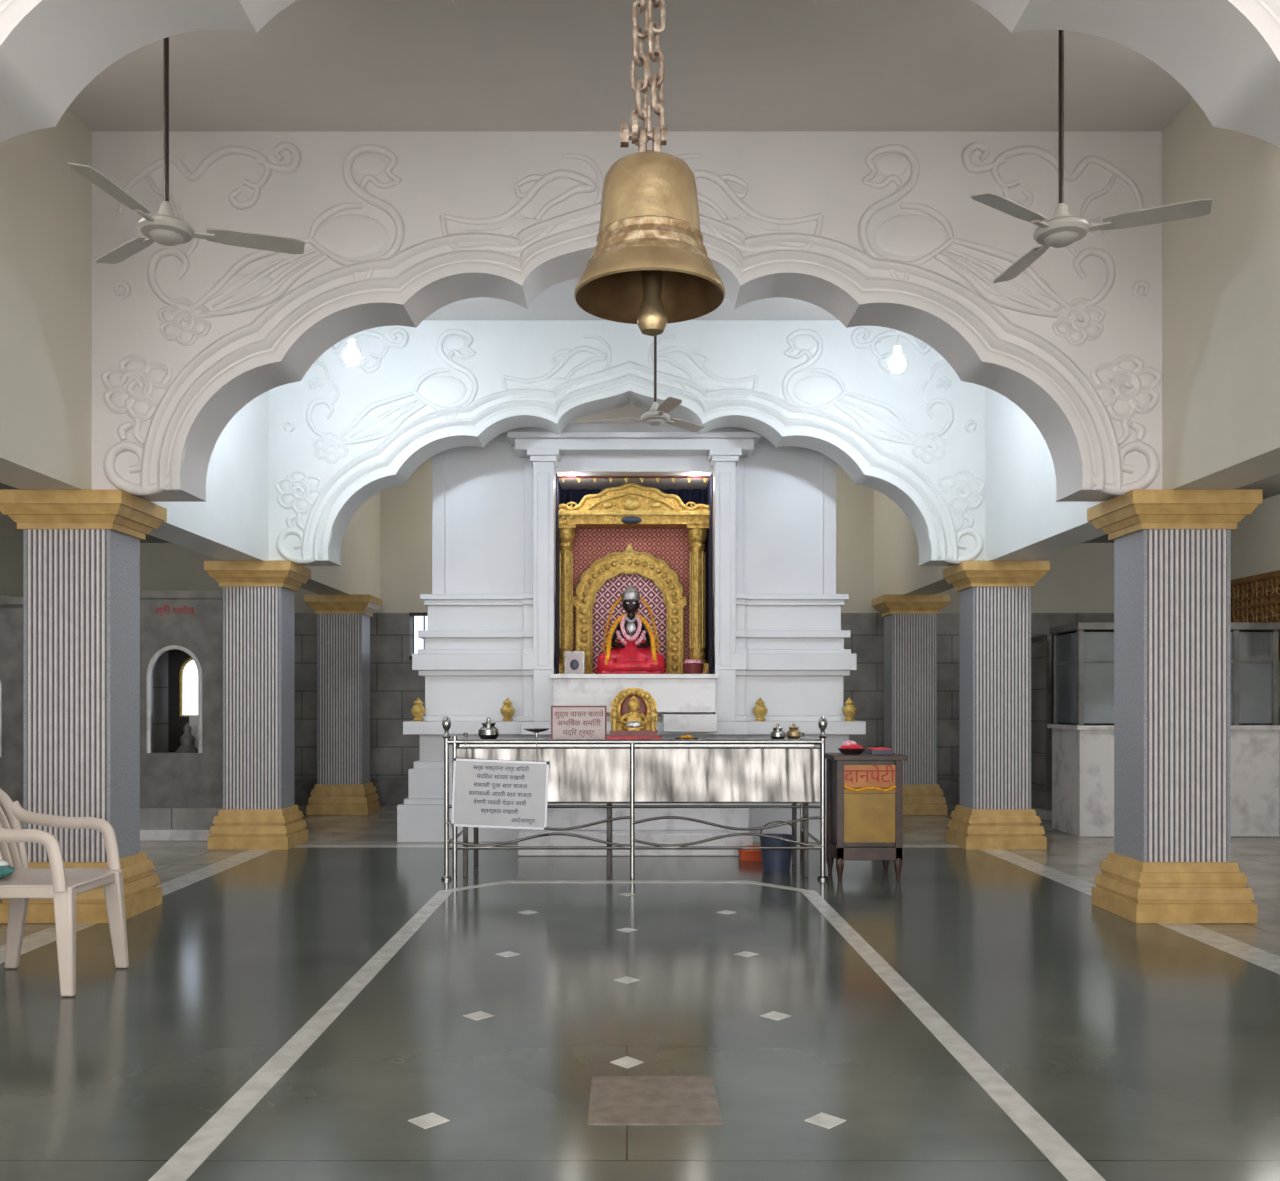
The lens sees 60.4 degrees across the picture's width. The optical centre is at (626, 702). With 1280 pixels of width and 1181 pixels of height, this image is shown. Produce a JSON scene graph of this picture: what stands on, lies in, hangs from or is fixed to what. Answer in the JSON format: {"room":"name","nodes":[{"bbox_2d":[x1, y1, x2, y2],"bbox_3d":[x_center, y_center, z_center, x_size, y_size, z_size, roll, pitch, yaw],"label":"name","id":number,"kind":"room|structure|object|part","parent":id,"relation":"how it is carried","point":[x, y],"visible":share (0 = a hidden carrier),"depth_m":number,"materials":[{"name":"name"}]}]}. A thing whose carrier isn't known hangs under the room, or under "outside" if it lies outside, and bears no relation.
{"room":"house of worship","nodes":[
{"label":"house of worship","id":0,"kind":"room"},
{"bbox_2d":[0,511,22,596],"bbox_3d":[-7.650,-0.450,6.250,0.300,3.900,20.500,0,0,0],"label":"wall","id":1,"kind":"structure","parent":0,"point":[11,538],"depth_m":13.38,"materials":[{"name":"paint"}]},
{"bbox_2d":[0,483,170,542],"bbox_3d":[-5.960,-2.500,6.250,3.680,0.200,20.500,0,0,0],"label":"ceiling","id":2,"kind":"structure","parent":0,"point":[149,539],"depth_m":16.05,"materials":[{"name":"grey paint"}]},
{"bbox_2d":[0,107,379,598],"bbox_3d":[-3.910,-2.700,6.250,0.420,2.500,20.500,0,0,0],"label":"wall","id":3,"kind":"structure","parent":0,"point":[46,204],"depth_m":7.29,"materials":[{"name":"beige paint"}]},
{"bbox_2d":[524,728,549,738],"bbox_3d":[-0.800,0.279,9.750,0.240,0.110,0.240,0,0,0],"label":"plate","id":4,"kind":"object","parent":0,"point":[536,730],"depth_m":9.70,"materials":[{"name":"silver metal"}]},
{"bbox_2d":[140,457,1113,805],"bbox_3d":[0.000,-1.225,16.425,15.000,5.450,0.750,0,0,0],"label":"wall","id":5,"kind":"structure","parent":0,"point":[1078,586],"depth_m":16.50,"materials":[{"name":"beige paint"}]},
{"bbox_2d":[409,613,426,659],"bbox_3d":[-2.950,-1.000,16.459,0.600,0.700,0.079,0,0,0],"label":"window","id":6,"kind":"structure","parent":5,"relation":"in","point":[419,619],"depth_m":16.45,"materials":[{"name":"grey glass"}]},
{"bbox_2d":[69,0,1192,422],"bbox_3d":[0.000,-4.050,6.250,8.200,0.200,20.500,0,0,0],"label":"ceiling","id":7,"kind":"structure","parent":0,"point":[316,65],"depth_m":6.89,"materials":[{"name":"paint"}]},
{"bbox_2d":[68,37,304,263],"bbox_3d":[-2.379,-3.187,5.695,1.248,1.523,1.189,0,0,0],"label":"ceiling fan","id":8,"kind":"object","parent":7,"relation":"hanging from","point":[163,227],"depth_m":5.79,"materials":[{"name":"white metal"}]},
{"bbox_2d":[344,335,359,365],"bbox_3d":[-2.400,-3.446,9.600,0.144,1.003,0.144,0,0,0],"label":"light bulb","id":9,"kind":"object","parent":7,"relation":"hanging from","point":[351,355],"visible":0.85,"depth_m":9.56,"materials":[{"name":"white glass"}]},
{"bbox_3d":[-2.400,-3.025,9.600,0.144,0.160,0.144,0,0,0],"label":"glass","id":10,"kind":"part","parent":9,"relation":"part of","materials":[{"name":"white glass"}]},
{"bbox_2d":[587,335,703,430],"bbox_3d":[0.196,-3.302,10.428,1.156,1.293,1.158,0,0,0],"label":"ceiling fan","id":11,"kind":"object","parent":7,"relation":"hanging from","point":[657,415],"depth_m":10.48,"materials":[{"name":"white metal"}]},
{"bbox_2d":[574,0,724,335],"bbox_3d":[0.070,-2.541,3.400,0.466,2.814,0.466,0,0,-20],"label":"bell","id":12,"kind":"object","parent":7,"relation":"hanging from","point":[650,267],"visible":1,"depth_m":3.33,"materials":[{"name":"gold metal"}]},
{"bbox_3d":[0.064,-2.826,3.400,0.113,2.210,0.058,0,0,0],"label":"chain","id":13,"kind":"part","parent":12,"relation":"part of","materials":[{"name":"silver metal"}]},
{"bbox_2d":[889,330,905,372],"bbox_3d":[2.360,-3.417,9.600,0.144,1.063,0.144,0,0,0],"label":"light bulb","id":14,"kind":"object","parent":7,"relation":"hanging from","point":[897,363],"visible":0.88,"depth_m":9.56,"materials":[{"name":"white glass"}]},
{"bbox_3d":[2.360,-2.965,9.600,0.144,0.160,0.144,0,0,0],"label":"glass","id":15,"kind":"part","parent":14,"relation":"part of","materials":[{"name":"white glass"}]},
{"bbox_2d":[970,30,1211,282],"bbox_3d":[2.323,-3.182,5.922,1.260,1.533,1.159,0,0,0],"label":"ceiling fan","id":16,"kind":"object","parent":7,"relation":"hanging from","point":[1064,229],"depth_m":5.70,"materials":[{"name":"white metal"}]},
{"bbox_2d":[0,806,1279,1180],"bbox_3d":[0.000,1.647,6.400,15.600,0.306,20.800,0,0,0],"label":"floor","id":17,"kind":"structure","parent":0,"point":[1152,1050],"depth_m":5.14,"materials":[{"name":"stone"}]},
{"bbox_2d":[0,597,22,828],"bbox_3d":[-6.625,0.208,11.585,1.150,2.576,1.070,0,0,0],"label":"shrine","id":18,"kind":"object","parent":17,"relation":"on","point":[11,608],"visible":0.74,"depth_m":11.20,"materials":[{"name":"grey stone"}]},
{"bbox_2d":[0,788,128,995],"bbox_3d":[-3.199,0.940,5.910,0.763,1.108,0.651,0,0,0],"label":"armchair","id":19,"kind":"object","parent":17,"relation":"on","point":[19,882],"visible":1,"depth_m":6.09,"materials":[{"name":"beige plastic"}]},
{"bbox_3d":[-3.140,0.965,5.910,0.560,0.070,0.580,0,0,0],"label":"seat","id":20,"kind":"part","parent":19,"relation":"part of","materials":[{"name":"white plastic"}]},
{"bbox_2d":[0,489,166,922],"bbox_3d":[-3.870,0.024,7.830,0.880,2.944,0.740,0,0,0],"label":"fluted column","id":21,"kind":"structure","parent":17,"relation":"on","point":[81,547],"depth_m":7.60,"materials":[{"name":"grey stone"}]},
{"bbox_2d":[92,131,1161,501],"bbox_3d":[0.000,-2.691,7.790,7.398,2.517,0.480,0,0,0],"label":"arch","id":22,"kind":"object","parent":21,"relation":"on","point":[886,229],"visible":0.88,"depth_m":7.60,"materials":[{"name":"white paint"}]},
{"bbox_2d":[140,591,222,840],"bbox_3d":[-4.975,0.133,12.485,1.250,2.726,1.070,0,0,0],"label":"shrine","id":23,"kind":"object","parent":17,"relation":"on","point":[181,632],"visible":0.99,"depth_m":12.10,"materials":[{"name":"grey stone"}]},
{"bbox_2d":[175,657,197,752],"bbox_3d":[-4.975,0.031,12.560,0.375,1.137,0.480,0,0,0],"label":"window","id":24,"kind":"structure","parent":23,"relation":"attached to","point":[188,674],"depth_m":12.69,"materials":[{"name":"grey glass"}]},
{"bbox_2d":[204,561,310,849],"bbox_3d":[-3.870,0.024,11.580,0.880,2.944,0.740,0,0,0],"label":"fluted column","id":25,"kind":"structure","parent":17,"relation":"on","point":[259,811],"depth_m":11.34,"materials":[{"name":"grey stone"}]},
{"bbox_2d":[269,320,984,565],"bbox_3d":[0.000,-2.691,11.550,7.398,2.517,0.500,0,0,0],"label":"arch","id":26,"kind":"object","parent":25,"relation":"on","point":[341,435],"visible":1,"depth_m":11.35,"materials":[{"name":"white paint"}]},
{"bbox_2d":[304,594,381,814],"bbox_3d":[-3.870,0.024,15.050,0.880,2.944,0.740,0,0,0],"label":"fluted column","id":27,"kind":"structure","parent":17,"relation":"on","point":[343,786],"depth_m":14.81,"materials":[{"name":"grey stone"}]},
{"bbox_2d":[408,893,845,1128],"bbox_3d":[0.000,1.496,5.250,1.570,0.003,6.850,0,0,0],"label":"inlay","id":28,"kind":"object","parent":17,"relation":"on","point":[429,1120],"visible":1,"depth_m":4.58,"materials":[{"name":"white stone"}]},
{"bbox_2d":[397,423,865,841],"bbox_3d":[0.080,-0.800,13.025,5.120,4.600,3.150,0,0,0],"label":"shrine","id":29,"kind":"object","parent":17,"relation":"on","point":[774,634],"visible":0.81,"depth_m":12.14,"materials":[{"name":"paint"}]},
{"bbox_2d":[411,698,425,720],"bbox_3d":[-2.270,0.069,11.965,0.160,0.260,0.160,0,0,0],"label":"pot","id":30,"kind":"object","parent":29,"relation":"on","point":[418,710],"visible":0.99,"depth_m":11.92,"materials":[{"name":"gold metal"}]},
{"bbox_2d":[500,697,514,720],"bbox_3d":[-1.300,0.069,11.965,0.160,0.260,0.160,0,0,0],"label":"pot","id":31,"kind":"object","parent":29,"relation":"on","point":[507,710],"visible":1,"depth_m":11.92,"materials":[{"name":"gold metal"}]},
{"bbox_2d":[565,651,583,673],"bbox_3d":[-0.590,-0.448,12.401,0.220,0.265,0.118,0,0,0],"label":"picture","id":32,"kind":"object","parent":29,"relation":"on","point":[574,660],"visible":0.96,"depth_m":12.36,"materials":[{"name":"white paper"}]},
{"bbox_2d":[573,543,686,673],"bbox_3d":[0.030,-1.097,12.971,1.354,1.565,0.138,0,0,0],"label":"arch","id":33,"kind":"object","parent":29,"relation":"on","point":[604,582],"visible":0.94,"depth_m":12.94,"materials":[{"name":"gold metal"}]},
{"bbox_2d":[596,585,665,673],"bbox_3d":[0.045,-0.830,12.534,0.804,1.030,0.552,0,0,0],"label":"idol","id":34,"kind":"object","parent":29,"relation":"on","point":[630,654],"visible":1,"depth_m":12.39,"materials":[{"name":"red fabric"}]},
{"bbox_3d":[0.045,-1.255,12.550,0.224,0.180,0.190,0,0,0],"label":"crown","id":35,"kind":"part","parent":34,"relation":"part of","materials":[{"name":"silver metal"}]},
{"bbox_2d":[601,670,660,673],"bbox_3d":[0.045,-0.345,12.570,0.680,0.060,0.480,0,0,0],"label":"cushion","id":36,"kind":"object","parent":29,"relation":"on","point":[602,671],"depth_m":12.33,"materials":[{"name":"red fabric"}]},
{"bbox_2d":[559,483,708,673],"bbox_3d":[0.050,-1.431,12.835,1.860,2.232,0.530,0,0,0],"label":"canopy","id":37,"kind":"object","parent":29,"relation":"on","point":[657,523],"visible":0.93,"depth_m":12.73,"materials":[{"name":"gold metal"}]},
{"bbox_2d":[558,476,709,505],"bbox_3d":[0.080,-2.458,12.846,1.720,0.215,0.825,0,0,0],"label":"curtain valance","id":38,"kind":"object","parent":29,"relation":"attached to","point":[697,496],"visible":0.61,"depth_m":13.18,"materials":[{"name":"red fabric"}]},
{"bbox_2d":[683,659,703,673],"bbox_3d":[0.740,-0.400,12.300,0.240,0.170,0.236,0,0,0],"label":"flower basket","id":39,"kind":"object","parent":29,"relation":"on","point":[690,666],"visible":0.98,"depth_m":12.21,"materials":[{"name":"red"}]},
{"bbox_2d":[753,698,767,720],"bbox_3d":[1.450,0.069,11.965,0.160,0.260,0.160,0,0,0],"label":"pot","id":40,"kind":"object","parent":29,"relation":"on","point":[760,710],"visible":0.98,"depth_m":11.92,"materials":[{"name":"gold metal"}]},
{"bbox_2d":[842,697,856,720],"bbox_3d":[2.420,0.069,11.965,0.160,0.260,0.160,0,0,0],"label":"pot","id":41,"kind":"object","parent":29,"relation":"on","point":[849,710],"visible":1,"depth_m":11.92,"materials":[{"name":"gold metal"}]},
{"bbox_2d":[441,716,827,879],"bbox_3d":[0.065,0.803,9.866,3.280,1.386,1.168,0,0,0],"label":"steel railing","id":42,"kind":"object","parent":17,"relation":"on","point":[632,774],"visible":0.99,"depth_m":9.30,"materials":[{"name":"silver metal"}]},
{"bbox_2d":[451,742,548,829],"bbox_3d":[-1.065,0.697,9.267,0.821,0.737,0.077,0,0,0],"label":"notice sign","id":43,"kind":"object","parent":42,"relation":"attached to","point":[510,794],"visible":1,"depth_m":9.24,"materials":[{"name":"white metal"}]},
{"bbox_2d":[518,803,752,855],"bbox_3d":[0.080,1.168,11.250,2.300,0.656,1.000,0,0,0],"label":"marble steps","id":44,"kind":"structure","parent":17,"relation":"on","point":[662,831],"depth_m":10.96,"materials":[{"name":"white stone"}]},
{"bbox_2d":[457,745,813,876],"bbox_3d":[0.075,0.913,9.790,3.050,1.166,0.780,0,0,0],"label":"table","id":45,"kind":"object","parent":17,"relation":"on","point":[609,810],"visible":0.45,"depth_m":9.45,"materials":[{"name":"silver metal"}]},
{"bbox_2d":[478,717,498,738],"bbox_3d":[-1.220,0.230,9.700,0.187,0.209,0.187,0,0,0],"label":"steel pot","id":46,"kind":"object","parent":45,"relation":"on","point":[488,730],"visible":0.88,"depth_m":9.64,"materials":[{"name":"silver metal"}]},
{"bbox_2d":[551,706,606,738],"bbox_3d":[-0.425,0.179,9.770,0.490,0.310,0.160,0,0,0],"label":"notice sign","id":47,"kind":"object","parent":45,"relation":"on","point":[567,722],"visible":1,"depth_m":9.70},
{"bbox_2d":[606,688,660,738],"bbox_3d":[0.060,0.099,9.760,0.480,0.470,0.260,0,0,0],"label":"shrine","id":48,"kind":"object","parent":45,"relation":"on","point":[633,713],"visible":1,"depth_m":9.70,"materials":[{"name":"gold metal"}]},
{"bbox_2d":[675,735,697,738],"bbox_3d":[0.520,0.306,9.600,0.210,0.055,0.210,0,0,0],"label":"plate","id":49,"kind":"object","parent":45,"relation":"on","point":[682,736],"visible":0.69,"depth_m":9.56,"materials":[{"name":"metal"}]},
{"bbox_2d":[770,724,784,738],"bbox_3d":[1.330,0.258,9.700,0.136,0.152,0.136,0,0,0],"label":"steel pot","id":50,"kind":"object","parent":45,"relation":"on","point":[777,733],"visible":0.81,"depth_m":9.66,"materials":[{"name":"silver metal"}]},
{"bbox_2d":[786,723,800,738],"bbox_3d":[1.500,0.258,9.900,0.136,0.152,0.136,0,0,0],"label":"brass pot","id":51,"kind":"object","parent":45,"relation":"on","point":[793,733],"visible":0.84,"depth_m":9.86,"materials":[{"name":"gold metal"}]},
{"bbox_2d":[0,845,1279,973],"bbox_3d":[0.000,1.498,3.810,7.700,0.004,15.580,0,0,0],"label":"inlay","id":52,"kind":"object","parent":17,"relation":"in","point":[1262,958],"depth_m":8.82,"materials":[{"name":"white stone"}]},
{"bbox_2d":[588,1076,722,1124],"bbox_3d":[0.100,1.494,4.150,0.480,0.005,0.500,0,0,0],"label":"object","id":53,"kind":"structure","parent":17,"relation":"on","point":[614,1100],"depth_m":4.13,"materials":[{"name":"brown stone"}]},
{"bbox_2d":[738,845,761,860],"bbox_3d":[1.240,1.428,10.520,0.360,0.136,0.200,0,0,0],"label":"plastic tub","id":54,"kind":"object","parent":17,"relation":"on","point":[744,855],"visible":0.55,"depth_m":10.42,"materials":[{"name":"orange plastic"}]},
{"bbox_2d":[759,821,793,872],"bbox_3d":[1.330,1.265,9.800,0.311,0.462,0.311,0,0,0],"label":"plastic bucket","id":55,"kind":"object","parent":17,"relation":"on","point":[773,861],"visible":0.73,"depth_m":9.69,"materials":[{"name":"blue plastic"}]},
{"bbox_2d":[825,753,906,880],"bbox_3d":[2.035,0.968,9.470,0.610,1.056,0.560,0,0,0],"label":"box","id":56,"kind":"object","parent":17,"relation":"on","point":[864,791],"visible":1,"depth_m":9.22,"materials":[{"name":"brown wood"}]},
{"bbox_2d":[838,740,865,754],"bbox_3d":[1.930,0.380,9.450,0.240,0.119,0.236,0,0,0],"label":"bowl","id":57,"kind":"object","parent":56,"relation":"on","point":[850,747],"visible":1,"depth_m":9.38,"materials":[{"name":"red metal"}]},
{"bbox_2d":[865,747,892,754],"bbox_3d":[2.170,0.412,9.475,0.180,0.054,0.250,0,0,0],"label":"book","id":58,"kind":"object","parent":56,"relation":"on","point":[870,750],"visible":0.96,"depth_m":9.35,"materials":[{"name":"blue paper"}]},
{"bbox_2d":[872,594,949,814],"bbox_3d":[3.870,0.024,15.050,0.880,2.944,0.740,0,0,0],"label":"fluted column","id":59,"kind":"structure","parent":17,"relation":"on","point":[910,620],"depth_m":14.81,"materials":[{"name":"grey stone"}]},
{"bbox_2d":[943,561,1049,849],"bbox_3d":[3.870,0.024,11.580,0.880,2.944,0.740,0,0,0],"label":"fluted column","id":60,"kind":"structure","parent":17,"relation":"on","point":[994,811],"depth_m":11.34,"materials":[{"name":"grey stone"}]},
{"bbox_2d":[1031,635,1051,819],"bbox_3d":[6.025,0.308,14.585,1.350,2.376,1.070,0,0,0],"label":"wall","id":61,"kind":"structure","parent":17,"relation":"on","point":[1041,646],"depth_m":14.43,"materials":[{"name":"grey stone"}]},
{"bbox_2d":[1047,622,1113,836],"bbox_3d":[5.530,0.298,12.700,1.020,2.396,0.880,0,0,0],"label":"booth","id":62,"kind":"object","parent":17,"relation":"on","point":[1082,726],"visible":0.58,"depth_m":12.34,"materials":[{"name":"white stone"}]},
{"bbox_2d":[1087,489,1262,922],"bbox_3d":[3.870,0.024,7.830,0.880,2.944,0.740,0,0,0],"label":"fluted column","id":63,"kind":"structure","parent":17,"relation":"on","point":[1170,861],"depth_m":7.59,"materials":[{"name":"grey stone"}]},
{"bbox_2d":[1231,622,1279,836],"bbox_3d":[6.830,0.298,12.700,1.020,2.396,0.880,0,0,0],"label":"booth","id":64,"kind":"object","parent":17,"relation":"on","point":[1255,748],"visible":0.41,"depth_m":12.30,"materials":[{"name":"white stone"}]},
{"bbox_2d":[874,98,1279,598],"bbox_3d":[3.910,-2.700,6.250,0.420,2.500,20.500,0,0,0],"label":"wall","id":65,"kind":"structure","parent":0,"point":[1221,267],"depth_m":7.17,"materials":[{"name":"beige paint"}]},
{"bbox_2d":[1083,473,1279,542],"bbox_3d":[5.960,-2.500,6.250,3.680,0.200,20.500,0,0,0],"label":"ceiling","id":66,"kind":"structure","parent":0,"point":[1270,486],"depth_m":12.31,"materials":[{"name":"grey paint"}]},
{"bbox_2d":[1231,494,1279,724],"bbox_3d":[7.650,-0.450,6.250,0.300,3.900,20.500,0,0,0],"label":"wall","id":67,"kind":"structure","parent":0,"point":[1255,542],"depth_m":13.06,"materials":[{"name":"paint"}]},
{"bbox_2d":[1231,570,1279,659],"bbox_3d":[7.455,-1.000,12.700,0.089,1.020,2.320,0,0,0],"label":"lattice","id":68,"kind":"object","parent":67,"relation":"in","point":[1255,598],"depth_m":12.98,"materials":[{"name":"brown wood"}]},
{"bbox_3d":[-3.870,0.024,4.350,0.880,2.944,0.740,0,0,0],"label":"fluted column","id":69,"kind":"structure","parent":0,"visible":0},
{"bbox_2d":[0,0,1279,147],"bbox_3d":[0.000,-2.716,4.340,7.398,2.467,0.480,0,0,0],"label":"arch","id":70,"kind":"object","parent":69,"relation":"on","point":[1225,54],"visible":1,"depth_m":4.40,"materials":[{"name":"white paint"}]}
]}

